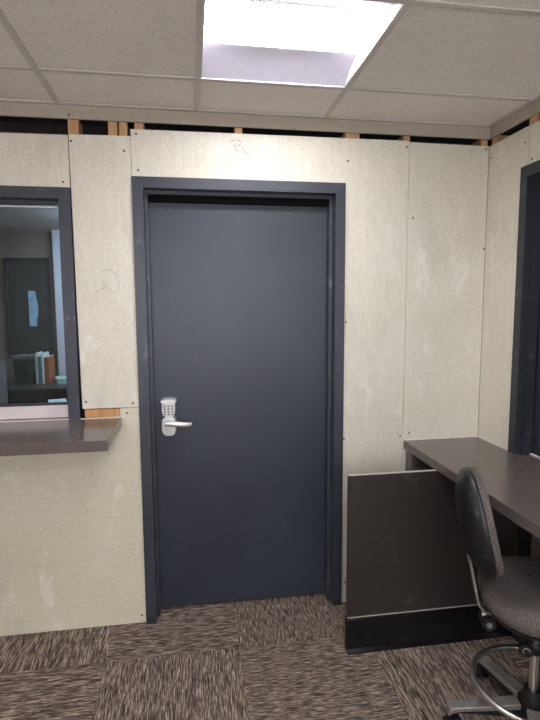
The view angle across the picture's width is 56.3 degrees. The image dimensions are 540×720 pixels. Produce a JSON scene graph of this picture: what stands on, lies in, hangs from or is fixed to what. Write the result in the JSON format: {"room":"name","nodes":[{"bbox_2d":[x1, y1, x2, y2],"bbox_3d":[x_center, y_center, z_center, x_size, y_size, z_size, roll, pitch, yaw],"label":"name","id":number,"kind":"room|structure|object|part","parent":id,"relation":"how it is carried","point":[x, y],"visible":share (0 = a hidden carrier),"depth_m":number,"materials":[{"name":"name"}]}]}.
{"room":"office","nodes":[
{"label":"office","id":0,"kind":"room"},
{"bbox_2d":[0,227,58,382],"bbox_3d":[-1.211,-0.302,6.100,6.800,2.484,0.100,-1,6,-9],"label":"wall","id":1,"kind":"structure","parent":0,"point":[15,242],"depth_m":5.72,"materials":[{"name":"beige paint"}]},
{"bbox_2d":[3,258,53,354],"bbox_3d":[-2.751,-0.611,5.756,0.485,1.090,0.031,-1,6,-9],"label":"notice board","id":2,"kind":"object","parent":1,"relation":"attached to","point":[21,275],"visible":1,"depth_m":5.75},
{"bbox_2d":[28,291,37,325],"bbox_3d":[-2.695,-0.586,5.748,0.102,0.400,0.016,-1,6,-9],"label":"paper","id":3,"kind":"object","parent":2,"relation":"hanging from","point":[33,305],"visible":1,"depth_m":5.75,"materials":[{"name":"blue paper"}]},
{"bbox_2d":[52,230,65,375],"bbox_3d":[-1.932,-0.260,5.909,1.055,2.450,0.059,-1,6,-9],"label":"door","id":4,"kind":"structure","parent":1,"relation":"in","point":[55,233],"depth_m":5.76,"materials":[{"name":"paint"}]},
{"bbox_2d":[0,204,58,227],"bbox_3d":[-0.933,-1.353,4.157,6.800,0.020,3.582,-1,6,-9],"label":"ceiling","id":5,"kind":"structure","parent":0,"point":[9,216],"depth_m":5.06,"materials":[{"name":"tile"}]},
{"bbox_2d":[0,114,491,635],"bbox_3d":[-0.640,0.087,2.473,6.800,2.484,0.120,-1,6,-9],"label":"wall","id":6,"kind":"structure","parent":0,"point":[72,541],"depth_m":2.47,"materials":[{"name":"beige paint"}]},
{"bbox_3d":[-1.621,-0.874,2.163,1.448,0.236,0.012,-1,6,-9],"label":"wall panel","id":7,"kind":"part","parent":6,"relation":"part of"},
{"bbox_2d":[0,185,84,419],"bbox_3d":[-1.476,-0.242,2.301,1.148,1.063,0.130,-1,6,-9],"label":"window","id":8,"kind":"structure","parent":6,"relation":"in","point":[18,195],"depth_m":2.32,"materials":[{"name":"metal"}]},
{"bbox_3d":[-1.474,0.255,2.357,1.016,0.061,0.014,-1,6,-9],"label":"sill","id":9,"kind":"part","parent":8,"relation":"part of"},
{"bbox_3d":[-1.474,0.219,2.353,1.016,0.012,0.018,-1,6,-9],"label":"rail","id":10,"kind":"part","parent":8,"relation":"part of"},
{"bbox_2d":[0,417,121,455],"bbox_3d":[-1.443,0.333,2.124,1.534,0.048,0.468,-1,6,-9],"label":"countertop","id":11,"kind":"structure","parent":6,"relation":"attached to","point":[40,435],"depth_m":2.09,"materials":[{"name":"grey laminate"}]},
{"bbox_3d":[-1.900,0.804,2.298,2.624,1.100,0.012,-1,6,-9],"label":"wall panel","id":12,"kind":"part","parent":6,"relation":"part of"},
{"bbox_3d":[-0.756,-0.395,2.350,0.290,1.254,0.012,-1,6,-9],"label":"wall panel","id":13,"kind":"part","parent":6,"relation":"part of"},
{"bbox_2d":[131,176,345,623],"bbox_3d":[-0.138,0.225,2.574,1.016,2.183,0.157,-1,6,-9],"label":"door","id":14,"kind":"structure","parent":6,"relation":"in","point":[240,284],"depth_m":2.58,"materials":[{"name":"metal"}]},
{"bbox_3d":[-0.457,0.313,2.505,0.139,0.042,0.050,-1,6,-9],"label":"lever handle","id":15,"kind":"part","parent":14,"relation":"part of","materials":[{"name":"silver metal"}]},
{"bbox_2d":[0,101,491,139],"bbox_3d":[-1.040,-1.103,2.230,4.386,0.057,0.012,-1,6,-9],"label":"trim","id":16,"kind":"structure","parent":6,"relation":"attached to","point":[11,109],"depth_m":2.36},
{"bbox_3d":[-1.004,-1.112,2.285,4.474,0.051,0.086,-1,6,-9],"label":"plate","id":17,"kind":"part","parent":6,"relation":"part of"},
{"bbox_3d":[0.033,0.118,2.529,1.341,2.393,0.012,-1,6,-9],"label":"wall panel","id":18,"kind":"part","parent":6,"relation":"part of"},
{"bbox_3d":[0.909,0.102,2.666,0.427,2.387,0.012,-1,6,-9],"label":"wall panel","id":19,"kind":"part","parent":6,"relation":"part of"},
{"bbox_2d":[0,0,539,126],"bbox_3d":[-0.720,-0.919,0.156,4.374,0.018,4.200,-1,6,-9],"label":"ceiling","id":20,"kind":"structure","parent":0,"point":[476,63],"depth_m":1.89,"materials":[{"name":"tile"}]},
{"bbox_2d":[201,0,401,86],"bbox_3d":[0.063,-1.139,1.743,0.594,0.097,0.594,-1,6,-9],"label":"ceiling light","id":21,"kind":"object","parent":20,"relation":"attached to","point":[312,42],"visible":0.83,"depth_m":1.79,"materials":[{"name":"white plastic"}]},
{"bbox_2d":[204,0,383,52],"bbox_3d":[0.072,-1.137,1.688,0.580,0.007,0.350,-1,6,-9],"label":"diffuser","id":22,"kind":"object","parent":21,"relation":"attached to","point":[295,25],"depth_m":1.71,"materials":[{"name":"white plastic"}]},
{"bbox_2d":[0,592,539,719],"bbox_3d":[-0.585,1.379,2.307,6.800,0.050,8.200,-1,6,-9],"label":"floor","id":23,"kind":"structure","parent":0,"point":[283,657],"depth_m":2.22,"materials":[{"name":"carpet"}]},
{"bbox_2d":[0,361,8,419],"bbox_3d":[-2.803,0.547,4.904,0.350,1.030,0.435,-1,6,-9],"label":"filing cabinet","id":24,"kind":"object","parent":23,"relation":"on","point":[3,378],"visible":0.4,"depth_m":5.02,"materials":[{"name":"grey metal"}]},
{"bbox_2d":[7,381,68,419],"bbox_3d":[-2.362,0.634,5.566,1.080,0.750,0.650,-1,6,-9],"label":"office desk","id":25,"kind":"object","parent":23,"relation":"on","point":[32,393],"visible":0.27,"depth_m":5.29,"materials":[{"name":"black wood"}]},
{"bbox_2d":[11,354,35,384],"bbox_3d":[-2.684,0.099,5.575,0.230,0.314,0.300,-1,6,-9],"label":"storage bin","id":26,"kind":"object","parent":25,"relation":"on","point":[23,364],"visible":0.79,"depth_m":5.44,"materials":[{"name":"black plastic"}]},
{"bbox_3d":[-2.685,-0.040,5.560,0.230,0.035,0.300,-1,6,-9],"label":"lid","id":27,"kind":"part","parent":26,"relation":"part of","materials":[{"name":"grey plastic"}]},
{"bbox_3d":[-2.663,0.141,5.440,0.110,0.160,0.016,-1,6,-9],"label":"label plate","id":28,"kind":"part","parent":26,"relation":"part of","materials":[{"name":"black plastic"}]},
{"bbox_3d":[-2.681,0.650,5.502,0.330,0.695,0.540,-1,6,-9],"label":"drawer","id":29,"kind":"part","parent":25,"relation":"part of","materials":[{"name":"white"}]},
{"bbox_2d":[35,351,42,383],"bbox_3d":[-2.555,0.083,5.594,0.022,0.340,0.240,-1,6,-9],"label":"folder","id":30,"kind":"object","parent":25,"relation":"on","point":[37,354],"visible":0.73,"depth_m":5.48,"materials":[{"name":"white paper"}]},
{"bbox_2d":[37,355,42,383],"bbox_3d":[-2.526,0.099,5.610,0.035,0.305,0.240,-1,6,-9],"label":"folder","id":31,"kind":"object","parent":25,"relation":"on","point":[38,357],"visible":0.48,"depth_m":5.50,"materials":[{"name":"teal paper"}]},
{"bbox_2d":[41,351,48,383],"bbox_3d":[-2.499,0.082,5.623,0.020,0.335,0.240,-1,6,-9],"label":"folder","id":32,"kind":"object","parent":25,"relation":"on","point":[44,354],"visible":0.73,"depth_m":5.51,"materials":[{"name":"white paper"}]},
{"bbox_2d":[44,355,54,383],"bbox_3d":[-2.464,0.100,5.640,0.050,0.295,0.240,-1,6,-9],"label":"folder","id":33,"kind":"object","parent":25,"relation":"on","point":[49,362],"visible":0.92,"depth_m":5.55,"materials":[{"name":"orange paper"}]},
{"bbox_3d":[-2.407,0.494,5.834,0.988,0.472,0.020,-1,6,-9],"label":"panel","id":34,"kind":"part","parent":25,"relation":"part of","materials":[{"name":"white"}]},
{"bbox_2d":[55,376,66,383],"bbox_3d":[-2.279,0.219,5.652,0.220,0.055,0.280,-4,7,-29],"label":"paper stack","id":35,"kind":"object","parent":25,"relation":"on","point":[58,379],"visible":0.5,"depth_m":5.52,"materials":[{"name":"teal paper"}]},
{"bbox_2d":[344,469,517,654],"bbox_3d":[0.765,0.922,2.349,0.843,0.835,0.049,-1,6,-9],"label":"end panel","id":36,"kind":"object","parent":23,"relation":"on","point":[409,584],"visible":0.77,"depth_m":2.33,"materials":[{"name":"brown laminate"}]},
{"bbox_2d":[403,436,539,641],"bbox_3d":[1.131,0.975,1.617,0.500,0.884,2.300,-1,6,-9],"label":"desk","id":37,"kind":"object","parent":23,"relation":"on","point":[511,480],"depth_m":2.25,"materials":[{"name":"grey laminate"}]},
{"bbox_2d":[403,437,539,538],"bbox_3d":[1.129,0.561,1.573,0.500,0.044,2.299,-1,6,-9],"label":"countertop","id":38,"kind":"structure","parent":37,"relation":"on","point":[511,480],"depth_m":2.21,"materials":[{"name":"grey laminate"}]},
{"bbox_2d":[442,466,539,719],"bbox_3d":[0.961,0.893,1.848,0.608,0.998,0.599,-1,6,-9],"label":"chair","id":39,"kind":"object","parent":23,"relation":"on","point":[509,586],"visible":1,"depth_m":1.82,"materials":[{"name":"grey fabric"}]},
{"bbox_3d":[0.741,0.584,1.843,0.117,0.380,0.335,1,6,10],"label":"backrest","id":40,"kind":"part","parent":39,"relation":"part of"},
{"bbox_3d":[0.795,1.295,1.889,0.261,0.062,0.049,0,6,3],"label":"leg","id":41,"kind":"part","parent":39,"relation":"part of","materials":[{"name":"metal"}]},
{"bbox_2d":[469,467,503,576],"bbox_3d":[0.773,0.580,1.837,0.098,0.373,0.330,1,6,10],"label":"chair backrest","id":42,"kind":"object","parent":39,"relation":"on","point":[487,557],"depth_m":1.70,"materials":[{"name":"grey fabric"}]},
{"bbox_3d":[0.806,0.961,1.870,0.048,0.052,0.065,1,6,10],"label":"tension knob","id":43,"kind":"part","parent":39,"relation":"part of","materials":[{"name":"black plastic"}]},
{"bbox_3d":[0.809,1.296,1.888,0.274,0.057,0.044,0,6,3],"label":"leg","id":44,"kind":"part","parent":39,"relation":"part of","materials":[{"name":"black plastic"}]},
{"bbox_3d":[0.932,1.279,2.039,0.044,0.057,0.274,-2,6,-15],"label":"leg","id":45,"kind":"part","parent":39,"relation":"part of","materials":[{"name":"black plastic"}]},
{"bbox_3d":[0.929,1.277,2.052,0.049,0.062,0.261,-2,6,-15],"label":"leg","id":46,"kind":"part","parent":39,"relation":"part of","materials":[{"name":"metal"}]},
{"bbox_3d":[1.000,0.849,1.826,0.468,0.081,0.479,-1,6,-9],"label":"seat","id":47,"kind":"part","parent":39,"relation":"part of","materials":[{"name":"grey fabric"}]},
{"bbox_3d":[0.935,1.056,1.840,0.052,0.051,0.028,2,7,24],"label":"clamp knob","id":48,"kind":"part","parent":39,"relation":"part of","materials":[{"name":"black plastic"}]},
{"bbox_3d":[0.910,1.314,1.711,0.049,0.062,0.261,2,7,21],"label":"leg","id":49,"kind":"part","parent":39,"relation":"part of","materials":[{"name":"metal"}]},
{"bbox_3d":[-2.054,0.766,4.936,0.630,0.620,0.350,-1,6,-9],"label":"shelf","id":50,"kind":"object","parent":23,"relation":"on","visible":0},
{"bbox_2d":[48,398,66,401],"bbox_3d":[-2.044,0.427,4.856,0.160,0.070,0.210,-3,7,-26],"label":"paper stack","id":51,"kind":"object","parent":50,"relation":"on","point":[62,399],"visible":0.29,"depth_m":4.86,"materials":[{"name":"paper"}]},
{"bbox_2d":[478,113,539,657],"bbox_3d":[1.495,0.268,0.692,0.120,2.484,4.318,-1,6,-9],"label":"wall","id":52,"kind":"structure","parent":0,"point":[518,147],"depth_m":2.50,"materials":[{"name":"beige paint"}]},
{"bbox_3d":[1.152,0.116,2.541,0.012,2.383,0.310,-1,6,-9],"label":"wall panel","id":53,"kind":"part","parent":52,"relation":"part of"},
{"bbox_2d":[490,98,539,138],"bbox_3d":[1.447,-0.929,0.496,0.012,0.057,4.200,-1,6,-9],"label":"trim","id":54,"kind":"structure","parent":52,"relation":"attached to","point":[533,108],"depth_m":2.36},
{"bbox_3d":[1.495,-0.934,0.509,0.086,0.051,4.212,-1,6,-9],"label":"plate","id":55,"kind":"part","parent":52,"relation":"part of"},
{"bbox_2d":[508,160,539,458],"bbox_3d":[1.315,-0.154,1.767,0.128,1.332,1.274,-1,6,-9],"label":"window","id":56,"kind":"structure","parent":52,"relation":"in","point":[524,414],"depth_m":2.34,"materials":[{"name":"grey paint"}]},
{"bbox_3d":[1.343,-0.123,1.774,0.025,1.263,1.142,-1,6,-9],"label":"sash frame","id":57,"kind":"part","parent":56,"relation":"part of","materials":[{"name":"black metal"}]},
{"bbox_3d":[1.266,-0.895,1.660,0.012,0.181,1.236,-1,6,-9],"label":"wall panel","id":58,"kind":"part","parent":52,"relation":"part of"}
]}

